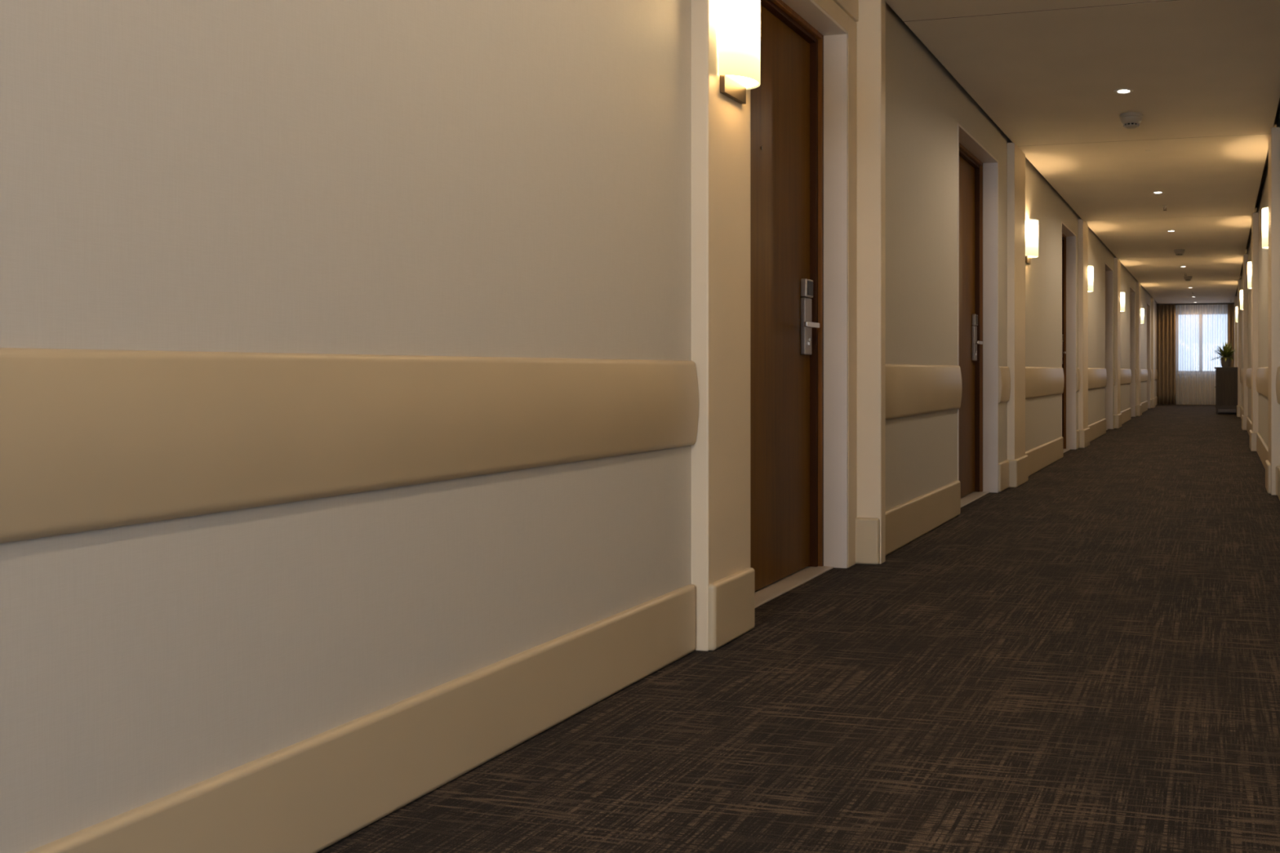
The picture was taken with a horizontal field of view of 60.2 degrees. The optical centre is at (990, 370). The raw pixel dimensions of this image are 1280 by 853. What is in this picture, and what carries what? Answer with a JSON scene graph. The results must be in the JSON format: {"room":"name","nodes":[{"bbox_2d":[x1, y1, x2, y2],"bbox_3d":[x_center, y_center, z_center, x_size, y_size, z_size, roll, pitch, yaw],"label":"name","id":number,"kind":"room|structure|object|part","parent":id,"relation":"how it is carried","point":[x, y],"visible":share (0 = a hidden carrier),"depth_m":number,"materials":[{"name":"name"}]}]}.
{"room":"hotel corridor","nodes":[
{"label":"hotel corridor","id":0,"kind":"room"},
{"bbox_2d":[0,0,1157,852],"bbox_3d":[0.629,-0.436,10.032,0.419,2.500,29.850,0,0,13],"label":"wall","id":1,"kind":"structure","parent":0,"point":[546,179],"depth_m":1.93,"materials":[{"name":"paint"}]},
{"bbox_3d":[-1.808,-0.436,-0.638,0.260,2.500,7.960,0,0,13],"label":"wall panel","id":2,"kind":"part","parent":1,"relation":"part of","materials":[{"name":"paint"}]},
{"bbox_2d":[0,347,698,543],"bbox_3d":[-1.697,0.094,-0.796,0.027,0.246,7.662,0,0,13],"label":"wall rail","id":3,"kind":"object","parent":1,"relation":"attached to","point":[91,439],"visible":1,"depth_m":1.63,"materials":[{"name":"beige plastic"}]},
{"bbox_2d":[25,396,1157,852],"bbox_3d":[0.747,0.717,9.862,0.153,0.195,29.530,0,0,13],"label":"baseboard","id":4,"kind":"structure","parent":1,"relation":"attached to","point":[308,795],"depth_m":1.99,"materials":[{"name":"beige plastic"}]},
{"bbox_3d":[-1.710,0.717,-0.793,0.040,0.195,7.662,0,0,13],"label":"baseboard","id":5,"kind":"part","parent":4,"relation":"part of","materials":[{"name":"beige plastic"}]},
{"bbox_3d":[-0.785,0.717,3.068,0.040,0.195,0.269,0,0,13],"label":"baseboard","id":6,"kind":"part","parent":4,"relation":"part of","materials":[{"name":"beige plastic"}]},
{"bbox_3d":[-0.525,0.717,4.268,0.128,0.195,0.030,0,0,13],"label":"baseboard","id":7,"kind":"part","parent":4,"relation":"part of","materials":[{"name":"beige plastic"}]},
{"bbox_3d":[-0.339,0.717,5.026,0.040,0.195,1.425,0,0,13],"label":"baseboard","id":8,"kind":"part","parent":4,"relation":"part of","materials":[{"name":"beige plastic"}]},
{"bbox_3d":[0.084,0.717,6.904,0.040,0.195,0.282,0,0,13],"label":"baseboard","id":9,"kind":"part","parent":4,"relation":"part of","materials":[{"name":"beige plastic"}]},
{"bbox_3d":[0.189,0.717,7.250,0.094,0.195,0.442,0,0,13],"label":"baseboard","id":10,"kind":"part","parent":4,"relation":"part of","materials":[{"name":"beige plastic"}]},
{"bbox_3d":[0.440,0.717,8.486,0.040,0.195,2.081,0,0,13],"label":"baseboard","id":11,"kind":"part","parent":4,"relation":"part of","materials":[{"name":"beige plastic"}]},
{"bbox_3d":[0.902,0.717,10.537,0.040,0.195,0.147,0,0,13],"label":"baseboard","id":12,"kind":"part","parent":4,"relation":"part of","materials":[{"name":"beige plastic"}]},
{"bbox_3d":[0.993,0.717,10.821,0.094,0.195,0.450,0,0,13],"label":"baseboard","id":13,"kind":"part","parent":4,"relation":"part of","materials":[{"name":"beige plastic"}]},
{"bbox_3d":[1.251,0.717,12.088,0.040,0.195,2.137,0,0,13],"label":"baseboard","id":14,"kind":"part","parent":4,"relation":"part of","materials":[{"name":"beige plastic"}]},
{"bbox_3d":[1.721,0.717,14.176,0.040,0.195,0.147,0,0,13],"label":"baseboard","id":15,"kind":"part","parent":4,"relation":"part of","materials":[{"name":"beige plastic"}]},
{"bbox_3d":[1.813,0.717,14.460,0.094,0.195,0.450,0,0,13],"label":"baseboard","id":16,"kind":"part","parent":4,"relation":"part of","materials":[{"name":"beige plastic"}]},
{"bbox_3d":[2.079,0.717,15.766,0.040,0.195,2.217,0,0,13],"label":"baseboard","id":17,"kind":"part","parent":4,"relation":"part of","materials":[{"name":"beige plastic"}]},
{"bbox_3d":[2.680,0.717,18.314,0.094,0.195,0.450,0,0,13],"label":"baseboard","id":18,"kind":"part","parent":4,"relation":"part of","materials":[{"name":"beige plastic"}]},
{"bbox_3d":[2.958,0.717,19.668,0.040,0.195,2.317,0,0,13],"label":"baseboard","id":19,"kind":"part","parent":4,"relation":"part of","materials":[{"name":"beige plastic"}]},
{"bbox_3d":[3.569,0.717,22.260,0.094,0.195,0.440,0,0,13],"label":"baseboard","id":20,"kind":"part","parent":4,"relation":"part of","materials":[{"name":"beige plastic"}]},
{"bbox_3d":[3.792,0.717,23.372,0.040,0.195,1.831,0,0,13],"label":"baseboard","id":21,"kind":"part","parent":4,"relation":"part of","materials":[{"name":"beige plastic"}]},
{"bbox_2d":[718,0,759,104],"bbox_3d":[-0.741,-0.987,3.060,0.088,0.328,0.164,0,0,13],"label":"wall lamp","id":22,"kind":"object","parent":1,"relation":"attached to","point":[739,20],"visible":1,"depth_m":3.00,"materials":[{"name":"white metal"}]},
{"bbox_2d":[726,75,758,88],"bbox_3d":[-0.742,-0.876,3.060,0.080,0.003,0.154,0,0,13],"label":"diffuser","id":23,"kind":"object","parent":22,"relation":"attached to","point":[737,81],"depth_m":3.06,"materials":[{"name":"white glass"}]},
{"bbox_2d":[750,0,848,608],"bbox_3d":[-0.802,-0.282,3.723,0.220,2.232,1.000,0,0,13],"label":"door","id":24,"kind":"structure","parent":1,"relation":"in","point":[799,106],"depth_m":4.03,"materials":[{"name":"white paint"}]},
{"bbox_3d":[-0.843,-1.381,3.732,0.096,0.030,0.948,0,0,13],"label":"frame","id":25,"kind":"part","parent":24,"relation":"part of","materials":[{"name":"brown wood"}]},
{"bbox_3d":[-0.744,-0.179,4.110,0.022,0.230,0.070,0,0,13],"label":"lock plate","id":26,"kind":"part","parent":24,"relation":"part of","materials":[{"name":"silver metal"}]},
{"bbox_3d":[-0.725,-0.182,4.050,0.046,0.021,0.130,0,0,13],"label":"lever","id":27,"kind":"part","parent":24,"relation":"part of","materials":[{"name":"silver metal"}]},
{"bbox_3d":[-0.736,-0.291,4.205,0.096,2.210,0.022,0,0,13],"label":"frame","id":28,"kind":"part","parent":24,"relation":"part of","materials":[{"name":"brown wood"}]},
{"bbox_3d":[-0.719,-1.431,3.706,0.056,0.070,0.991,0,0,13],"label":"casing","id":29,"kind":"part","parent":1,"relation":"part of","materials":[{"name":"beige paint"}]},
{"bbox_3d":[-0.600,-0.326,4.238,0.056,2.280,0.100,0,0,13],"label":"casing","id":30,"kind":"part","parent":1,"relation":"part of","materials":[{"name":"beige paint"}]},
{"bbox_3d":[-0.554,-0.386,4.311,0.213,2.400,0.061,0,0,13],"label":"corner post","id":31,"kind":"part","parent":1,"relation":"part of","materials":[{"name":"beige paint"}]},
{"bbox_3d":[-0.469,-0.436,5.040,0.260,2.500,1.462,0,0,13],"label":"wall panel","id":32,"kind":"part","parent":1,"relation":"part of","materials":[{"name":"paint"}]},
{"bbox_2d":[885,364,962,419],"bbox_3d":[-0.326,0.094,5.022,0.027,0.246,1.426,0,0,13],"label":"wall rail","id":33,"kind":"object","parent":1,"relation":"attached to","point":[911,390],"visible":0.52,"depth_m":4.93,"materials":[{"name":"beige plastic"}]},
{"bbox_2d":[957,122,998,507],"bbox_3d":[-0.168,-0.282,6.267,0.220,2.232,1.072,0,0,13],"label":"door","id":34,"kind":"structure","parent":1,"relation":"in","point":[977,168],"depth_m":6.75,"materials":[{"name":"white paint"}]},
{"bbox_3d":[-0.209,-1.381,6.276,0.096,0.030,1.020,0,0,13],"label":"frame","id":35,"kind":"part","parent":34,"relation":"part of","materials":[{"name":"brown wood"}]},
{"bbox_3d":[-0.103,-0.179,6.689,0.022,0.230,0.070,0,0,13],"label":"lock plate","id":36,"kind":"part","parent":34,"relation":"part of","materials":[{"name":"silver metal"}]},
{"bbox_3d":[-0.084,-0.182,6.629,0.046,0.021,0.130,0,0,13],"label":"lever","id":37,"kind":"part","parent":34,"relation":"part of","materials":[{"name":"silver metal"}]},
{"bbox_3d":[-0.095,-0.291,6.785,0.096,2.210,0.022,0,0,13],"label":"frame","id":38,"kind":"part","parent":34,"relation":"part of","materials":[{"name":"brown wood"}]},
{"bbox_2d":[998,366,1010,403],"bbox_3d":[0.099,0.094,6.910,0.027,0.246,0.300,0,0,13],"label":"wall rail","id":39,"kind":"object","parent":1,"relation":"attached to","point":[1004,377],"visible":1,"depth_m":6.85,"materials":[{"name":"beige plastic"}]},
{"bbox_3d":[0.234,-0.436,8.162,0.260,2.500,2.811,0,0,13],"label":"wall panel","id":40,"kind":"part","parent":1,"relation":"part of","materials":[{"name":"paint"}]},
{"bbox_2d":[1025,218,1038,264],"bbox_3d":[0.326,-0.987,7.778,0.088,0.328,0.164,0,0,13],"label":"wall lamp","id":41,"kind":"object","parent":1,"relation":"attached to","point":[1031,224],"visible":0.98,"depth_m":7.71,"materials":[{"name":"white glass"}]},
{"bbox_2d":[1025,366,1064,399],"bbox_3d":[0.451,0.094,8.474,0.027,0.246,2.099,0,0,13],"label":"wall rail","id":42,"kind":"object","parent":1,"relation":"attached to","point":[1039,381],"visible":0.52,"depth_m":8.39,"materials":[{"name":"beige plastic"}]},
{"bbox_2d":[1061,221,1075,453],"bbox_3d":[0.674,-0.282,10.006,0.220,2.232,0.988,0,0,13],"label":"door","id":43,"kind":"structure","parent":1,"relation":"in","point":[1068,236],"depth_m":10.46,"materials":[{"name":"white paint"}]},
{"bbox_3d":[0.738,-0.291,10.483,0.096,2.210,0.022,0,0,13],"label":"frame","id":44,"kind":"part","parent":43,"relation":"part of","materials":[{"name":"brown wood"}]},
{"bbox_2d":[1075,368,1080,391],"bbox_3d":[0.917,0.094,10.543,0.027,0.246,0.165,0,0,13],"label":"wall rail","id":45,"kind":"object","parent":1,"relation":"attached to","point":[1077,371],"visible":1,"depth_m":10.46,"materials":[{"name":"beige plastic"}]},
{"bbox_3d":[1.059,-0.436,11.826,0.260,2.500,2.740,0,0,13],"label":"wall panel","id":46,"kind":"part","parent":1,"relation":"part of","materials":[{"name":"paint"}]},
{"bbox_2d":[1088,265,1093,292],"bbox_3d":[1.095,-0.987,11.193,0.088,0.328,0.164,0,0,13],"label":"wall lamp","id":47,"kind":"object","parent":1,"relation":"attached to","point":[1090,267],"visible":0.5,"depth_m":11.14,"materials":[{"name":"white glass"}]},
{"bbox_2d":[1088,368,1106,389],"bbox_3d":[1.262,0.094,12.076,0.027,0.246,2.155,0,0,13],"label":"wall rail","id":48,"kind":"object","parent":1,"relation":"attached to","point":[1097,377],"visible":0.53,"depth_m":12.11,"materials":[{"name":"beige plastic"}]},
{"bbox_2d":[1104,262,1112,430],"bbox_3d":[1.492,-0.282,13.640,0.220,2.232,0.998,0,0,13],"label":"door","id":49,"kind":"structure","parent":1,"relation":"in","point":[1108,270],"depth_m":14.10,"materials":[{"name":"white paint"}]},
{"bbox_3d":[1.887,-0.436,15.504,0.260,2.500,2.820,0,0,13],"label":"wall panel","id":50,"kind":"part","parent":1,"relation":"part of","materials":[{"name":"paint"}]},
{"bbox_2d":[1120,292,1124,311],"bbox_3d":[1.943,-0.987,14.959,0.088,0.328,0.164,0,0,13],"label":"wall lamp","id":51,"kind":"object","parent":1,"relation":"attached to","point":[1122,294],"visible":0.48,"depth_m":14.90,"materials":[{"name":"white glass"}]},
{"bbox_2d":[1120,368,1131,385],"bbox_3d":[2.090,0.094,15.754,0.027,0.246,2.235,0,0,13],"label":"wall rail","id":52,"kind":"object","parent":1,"relation":"attached to","point":[1126,374],"visible":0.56,"depth_m":15.87,"materials":[{"name":"beige plastic"}]},
{"bbox_2d":[1129,286,1135,417],"bbox_3d":[2.333,-0.282,17.377,0.220,2.232,1.038,0,0,13],"label":"door","id":53,"kind":"structure","parent":1,"relation":"in","point":[1132,293],"depth_m":17.85,"materials":[{"name":"white paint"}]},
{"bbox_2d":[1135,368,1137,382],"bbox_3d":[2.593,0.094,17.986,0.027,0.246,0.265,0,0,13],"label":"wall rail","id":54,"kind":"object","parent":1,"relation":"attached to","point":[1136,374],"visible":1,"depth_m":17.92,"materials":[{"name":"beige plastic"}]},
{"bbox_3d":[2.755,-0.436,19.358,0.260,2.500,3.020,0,0,13],"label":"wall panel","id":55,"kind":"part","parent":1,"relation":"part of","materials":[{"name":"paint"}]},
{"bbox_2d":[1141,307,1143,324],"bbox_3d":[2.807,-0.987,18.793,0.088,0.328,0.164,0,0,13],"label":"wall lamp","id":56,"kind":"object","parent":1,"relation":"attached to","point":[1142,309],"visible":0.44,"depth_m":18.73,"materials":[{"name":"white glass"}]},
{"bbox_2d":[1141,368,1147,382],"bbox_3d":[2.969,0.094,19.656,0.027,0.246,2.335,0,0,13],"label":"wall rail","id":57,"kind":"object","parent":1,"relation":"attached to","point":[1144,371],"visible":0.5,"depth_m":19.81,"materials":[{"name":"beige plastic"}]},
{"bbox_2d":[1146,302,1150,408],"bbox_3d":[3.222,-0.282,21.323,0.220,2.232,1.028,0,0,13],"label":"door","id":58,"kind":"structure","parent":1,"relation":"in","point":[1148,304],"depth_m":21.79,"materials":[{"name":"white paint"}]},
{"bbox_3d":[3.621,-0.436,23.206,0.260,2.500,2.830,0,0,13],"label":"wall panel","id":59,"kind":"part","parent":1,"relation":"part of","materials":[{"name":"paint"}]},
{"bbox_2d":[1154,368,1157,379],"bbox_3d":[3.798,0.094,23.336,0.027,0.246,1.799,0,0,13],"label":"wall rail","id":60,"kind":"object","parent":1,"relation":"attached to","point":[1155,370],"visible":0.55,"depth_m":23.55,"materials":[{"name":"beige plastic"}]},
{"bbox_2d":[317,404,1279,852],"bbox_3d":[1.611,0.864,9.657,2.900,0.100,30.150,0,0,13],"label":"floor","id":61,"kind":"structure","parent":0,"point":[1084,657],"depth_m":2.46,"materials":[{"name":"carpet"}]},
{"bbox_2d":[1214,367,1237,414],"bbox_3d":[4.495,0.376,19.299,0.442,0.876,1.130,0,0,13],"label":"base cabinet","id":62,"kind":"object","parent":61,"relation":"on","point":[1226,378],"visible":0.8,"depth_m":18.79,"materials":[{"name":"brown wood"}]},
{"bbox_3d":[4.257,0.339,19.098,0.018,0.731,0.493,0,0,13],"label":"door","id":63,"kind":"part","parent":62,"relation":"part of","materials":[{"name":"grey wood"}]},
{"bbox_3d":[4.212,0.390,18.832,0.035,0.848,0.035,0,0,13],"label":"leg","id":64,"kind":"part","parent":62,"relation":"part of","materials":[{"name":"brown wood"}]},
{"bbox_2d":[1220,356,1231,367],"bbox_3d":[4.420,-0.157,19.014,0.188,0.190,0.188,0,0,13],"label":"plant pot","id":65,"kind":"object","parent":62,"relation":"on","point":[1224,364],"visible":0.81,"depth_m":18.94,"materials":[{"name":"grey ceramic"}]},
{"bbox_2d":[1208,342,1235,362],"bbox_3d":[4.339,-0.347,19.020,0.582,0.389,0.758,0,0,13],"label":"potted plant","id":66,"kind":"object","parent":65,"relation":"in","point":[1226,353],"visible":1,"depth_m":18.93,"materials":[{"name":"green plant"}]},
{"bbox_3d":[4.393,0.684,18.782,0.339,0.060,0.009,0,0,13],"label":"rail","id":67,"kind":"part","parent":62,"relation":"part of","materials":[{"name":"brown wood"}]},
{"bbox_3d":[4.393,-0.009,18.782,0.339,0.045,0.009,0,0,13],"label":"rail","id":68,"kind":"part","parent":62,"relation":"part of","materials":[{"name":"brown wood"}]},
{"bbox_3d":[4.577,0.390,18.750,0.035,0.848,0.035,0,0,13],"label":"leg","id":69,"kind":"part","parent":62,"relation":"part of","materials":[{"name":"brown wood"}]},
{"bbox_2d":[885,0,1279,303],"bbox_3d":[1.611,-1.683,9.657,2.900,0.205,30.150,0,0,13],"label":"ceiling","id":70,"kind":"structure","parent":0,"point":[1203,76],"depth_m":6.00,"materials":[{"name":"paint"}]},
{"bbox_3d":[0.425,-1.591,4.268,1.738,0.020,0.278,0,0,13],"label":"panel","id":71,"kind":"part","parent":70,"relation":"part of","materials":[{"name":"paint"}]},
{"bbox_3d":[0.744,-1.591,5.685,1.738,0.020,2.612,0,0,13],"label":"panel","id":72,"kind":"part","parent":70,"relation":"part of","materials":[{"name":"paint"}]},
{"bbox_2d":[1114,88,1133,94],"bbox_3d":[0.756,-1.579,5.739,0.110,0.005,0.110,0,0,13],"label":"recessed light","id":73,"kind":"object","parent":70,"relation":"in","point":[1122,91],"visible":1,"depth_m":5.74,"materials":[{"name":"beige plastic"}]},
{"bbox_2d":[1119,111,1142,128],"bbox_3d":[0.874,-1.540,6.281,0.145,0.083,0.145,0,0,13],"label":"smoke detector","id":74,"kind":"object","parent":70,"relation":"attached to","point":[1131,120],"visible":1,"depth_m":6.24,"materials":[{"name":"beige plastic"}]},
{"bbox_3d":[1.432,-1.591,8.739,1.738,0.020,3.632,0,0,13],"label":"panel","id":75,"kind":"part","parent":70,"relation":"part of","materials":[{"name":"paint"}]},
{"bbox_2d":[1151,191,1164,193],"bbox_3d":[1.491,-1.579,9.002,0.110,0.005,0.110,0,0,13],"label":"recessed light","id":76,"kind":"object","parent":70,"relation":"in","point":[1155,192],"visible":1,"depth_m":8.99,"materials":[{"name":"beige plastic"}]},
{"bbox_3d":[2.242,-1.591,12.339,1.738,0.020,3.732,0,0,13],"label":"panel","id":77,"kind":"part","parent":70,"relation":"part of","materials":[{"name":"paint"}]},
{"bbox_2d":[1173,248,1185,256],"bbox_3d":[2.478,-1.540,13.280,0.145,0.083,0.145,0,0,13],"label":"smoke detector","id":78,"kind":"object","parent":70,"relation":"attached to","point":[1179,252],"visible":1,"depth_m":13.23,"materials":[{"name":"beige plastic"}]},
{"bbox_3d":[3.087,-1.591,16.090,1.738,0.020,3.942,0,0,13],"label":"panel","id":79,"kind":"part","parent":70,"relation":"part of","materials":[{"name":"paint"}]},
{"bbox_2d":[1183,275,1192,281],"bbox_3d":[3.324,-1.540,17.036,0.145,0.083,0.145,0,0,13],"label":"smoke detector","id":80,"kind":"object","parent":70,"relation":"attached to","point":[1187,278],"visible":1,"depth_m":16.99,"materials":[{"name":"beige plastic"}]},
{"bbox_3d":[3.960,-1.591,19.968,1.738,0.020,3.992,0,0,13],"label":"panel","id":81,"kind":"part","parent":70,"relation":"part of","materials":[{"name":"paint"}]},
{"bbox_3d":[4.652,-1.591,23.041,1.738,0.020,2.292,0,0,13],"label":"panel","id":82,"kind":"part","parent":70,"relation":"part of","materials":[{"name":"paint"}]},
{"bbox_2d":[1156,302,1234,305],"bbox_3d":[4.839,-1.569,23.870,1.815,0.024,0.030,0,0,13],"label":"track","id":83,"kind":"object","parent":70,"relation":"attached to","point":[1199,303],"visible":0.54,"depth_m":23.83,"materials":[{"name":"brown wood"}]},
{"bbox_2d":[1156,304,1175,404],"bbox_3d":[4.173,-0.377,24.022,0.443,2.358,0.078,0,0,13],"label":"drape","id":84,"kind":"object","parent":83,"relation":"hanging from","point":[1166,313],"visible":1,"depth_m":24.03,"materials":[{"name":"brown fabric"}]},
{"bbox_2d":[1227,303,1234,367],"bbox_3d":[5.635,-0.377,23.692,0.170,2.358,0.066,0,0,13],"label":"drape","id":85,"kind":"object","parent":83,"relation":"hanging from","point":[1230,306],"visible":0.44,"depth_m":23.70,"materials":[{"name":"brown fabric"}]},
{"bbox_3d":[4.872,-1.569,24.016,1.815,0.023,0.030,0,0,13],"label":"track","id":86,"kind":"object","parent":70,"relation":"attached to","visible":0},
{"bbox_2d":[1175,304,1227,404],"bbox_3d":[5.050,-0.379,23.976,1.420,2.355,0.067,0,0,13],"label":"sheer curtain","id":87,"kind":"object","parent":86,"relation":"hanging from","point":[1214,308],"visible":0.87,"depth_m":24.00,"materials":[{"name":"white fabric"}]},
{"bbox_2d":[1161,302,1234,404],"bbox_3d":[4.892,-0.436,24.227,2.900,2.500,0.160,0,0,13],"label":"wall","id":88,"kind":"structure","parent":0,"point":[1233,302],"depth_m":24.14,"materials":[{"name":"beige paint"}]},
{"bbox_3d":[5.084,0.436,24.184,1.275,0.755,0.160,0,0,13],"label":"wall panel","id":89,"kind":"part","parent":88,"relation":"part of","materials":[{"name":"white fabric"}]},
{"bbox_2d":[1176,311,1226,374],"bbox_3d":[5.074,-0.648,24.140,1.335,1.475,0.130,0,0,13],"label":"window","id":90,"kind":"structure","parent":88,"relation":"in","point":[1209,312],"depth_m":24.16,"materials":[{"name":"white paint"}]},
{"bbox_3d":[4.485,-0.663,24.309,0.050,1.445,0.060,0,0,13],"label":"frame","id":91,"kind":"part","parent":90,"relation":"part of","materials":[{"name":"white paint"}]},
{"bbox_3d":[5.021,-0.663,24.188,0.080,1.445,0.060,0,0,13],"label":"frame","id":92,"kind":"part","parent":90,"relation":"part of","materials":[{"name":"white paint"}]},
{"bbox_3d":[5.082,-1.361,24.174,1.275,0.050,0.060,0,0,13],"label":"frame","id":93,"kind":"part","parent":90,"relation":"part of","materials":[{"name":"white paint"}]},
{"bbox_3d":[5.084,-1.536,24.184,1.275,0.300,0.160,0,0,13],"label":"wall panel","id":94,"kind":"part","parent":88,"relation":"part of","materials":[{"name":"beige paint"}]},
{"bbox_2d":[1234,112,1279,495],"bbox_3d":[2.689,-0.436,9.568,0.374,2.500,29.850,0,0,13],"label":"wall","id":95,"kind":"structure","parent":0,"point":[1257,327],"depth_m":8.89,"materials":[{"name":"paint"}]},
{"bbox_2d":[1235,306,1237,322],"bbox_3d":[4.467,-0.987,18.265,0.088,0.328,0.164,0,0,13],"label":"wall lamp","id":96,"kind":"object","parent":95,"relation":"attached to","point":[1236,306],"visible":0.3,"depth_m":18.23,"materials":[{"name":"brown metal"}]},
{"bbox_2d":[1240,289,1243,310],"bbox_3d":[3.619,-0.987,14.499,0.088,0.328,0.164,0,0,13],"label":"wall lamp","id":97,"kind":"object","parent":95,"relation":"attached to","point":[1241,291],"visible":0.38,"depth_m":14.46,"materials":[{"name":"white glass"}]},
{"bbox_2d":[1240,368,1243,383],"bbox_3d":[3.974,0.094,15.936,0.027,0.246,3.538,0,0,13],"label":"wall rail","id":98,"kind":"object","parent":95,"relation":"attached to","point":[1241,370],"visible":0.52,"depth_m":16.45,"materials":[{"name":"beige plastic"}]},
{"bbox_2d":[1245,368,1251,388],"bbox_3d":[3.131,0.094,12.190,0.027,0.246,3.318,0,0,13],"label":"wall rail","id":99,"kind":"object","parent":95,"relation":"attached to","point":[1248,375],"visible":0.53,"depth_m":12.56,"materials":[{"name":"beige plastic"}]},
{"bbox_2d":[1247,261,1251,288],"bbox_3d":[2.775,-0.987,10.753,0.088,0.328,0.164,0,0,13],"label":"wall lamp","id":100,"kind":"object","parent":95,"relation":"attached to","point":[1249,263],"visible":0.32,"depth_m":10.71,"materials":[{"name":"white glass"}]},
{"bbox_2d":[1236,404,1279,500],"bbox_3d":[2.532,0.717,9.460,0.154,0.195,29.530,0,0,13],"label":"baseboard","id":101,"kind":"structure","parent":95,"relation":"attached to","point":[1257,444],"depth_m":8.97,"materials":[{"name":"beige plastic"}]},
{"bbox_3d":[4.395,0.717,17.866,0.095,0.195,0.450,0,0,13],"label":"baseboard","id":102,"kind":"part","parent":101,"relation":"part of","materials":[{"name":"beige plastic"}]},
{"bbox_3d":[3.988,0.717,15.933,0.040,0.195,3.498,0,0,13],"label":"baseboard","id":103,"kind":"part","parent":101,"relation":"part of","materials":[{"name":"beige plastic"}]},
{"bbox_3d":[3.527,0.717,14.012,0.095,0.195,0.450,0,0,13],"label":"baseboard","id":104,"kind":"part","parent":101,"relation":"part of","materials":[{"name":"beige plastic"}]},
{"bbox_3d":[3.144,0.717,12.187,0.040,0.195,3.278,0,0,13],"label":"baseboard","id":105,"kind":"part","parent":101,"relation":"part of","materials":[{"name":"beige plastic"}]},
{"bbox_3d":[2.708,0.717,10.374,0.095,0.195,0.450,0,0,13],"label":"baseboard","id":106,"kind":"part","parent":101,"relation":"part of","materials":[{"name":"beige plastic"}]},
{"bbox_3d":[2.332,0.717,8.580,0.040,0.195,3.212,0,0,13],"label":"baseboard","id":107,"kind":"part","parent":101,"relation":"part of","materials":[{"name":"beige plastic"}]},
{"bbox_3d":[1.885,0.717,6.848,0.040,0.195,0.362,0,0,13],"label":"baseboard","id":108,"kind":"part","parent":101,"relation":"part of","materials":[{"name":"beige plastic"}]},
{"bbox_3d":[1.882,0.717,6.597,0.047,0.195,0.030,0,0,13],"label":"baseboard","id":109,"kind":"part","parent":101,"relation":"part of","materials":[{"name":"beige plastic"}]},
{"bbox_3d":[1.583,0.717,5.255,0.040,0.195,2.717,0,0,13],"label":"baseboard","id":110,"kind":"part","parent":101,"relation":"part of","materials":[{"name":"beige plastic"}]},
{"bbox_2d":[1255,367,1268,398],"bbox_3d":[2.319,0.094,8.583,0.027,0.246,3.252,0,0,13],"label":"wall rail","id":111,"kind":"object","parent":95,"relation":"attached to","point":[1262,373],"visible":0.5,"depth_m":8.63,"materials":[{"name":"beige plastic"}]},
{"bbox_2d":[1262,206,1268,248],"bbox_3d":[1.976,-0.987,7.202,0.088,0.328,0.164,0,0,13],"label":"wall lamp","id":112,"kind":"object","parent":95,"relation":"attached to","point":[1265,210],"visible":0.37,"depth_m":7.16,"materials":[{"name":"white glass"}]},
{"bbox_2d":[1275,366,1279,404],"bbox_3d":[1.572,0.094,5.267,0.027,0.246,2.738,0,0,13],"label":"wall rail","id":113,"kind":"object","parent":95,"relation":"attached to","point":[1277,376],"visible":1,"depth_m":6.39,"materials":[{"name":"beige plastic"}]}
]}

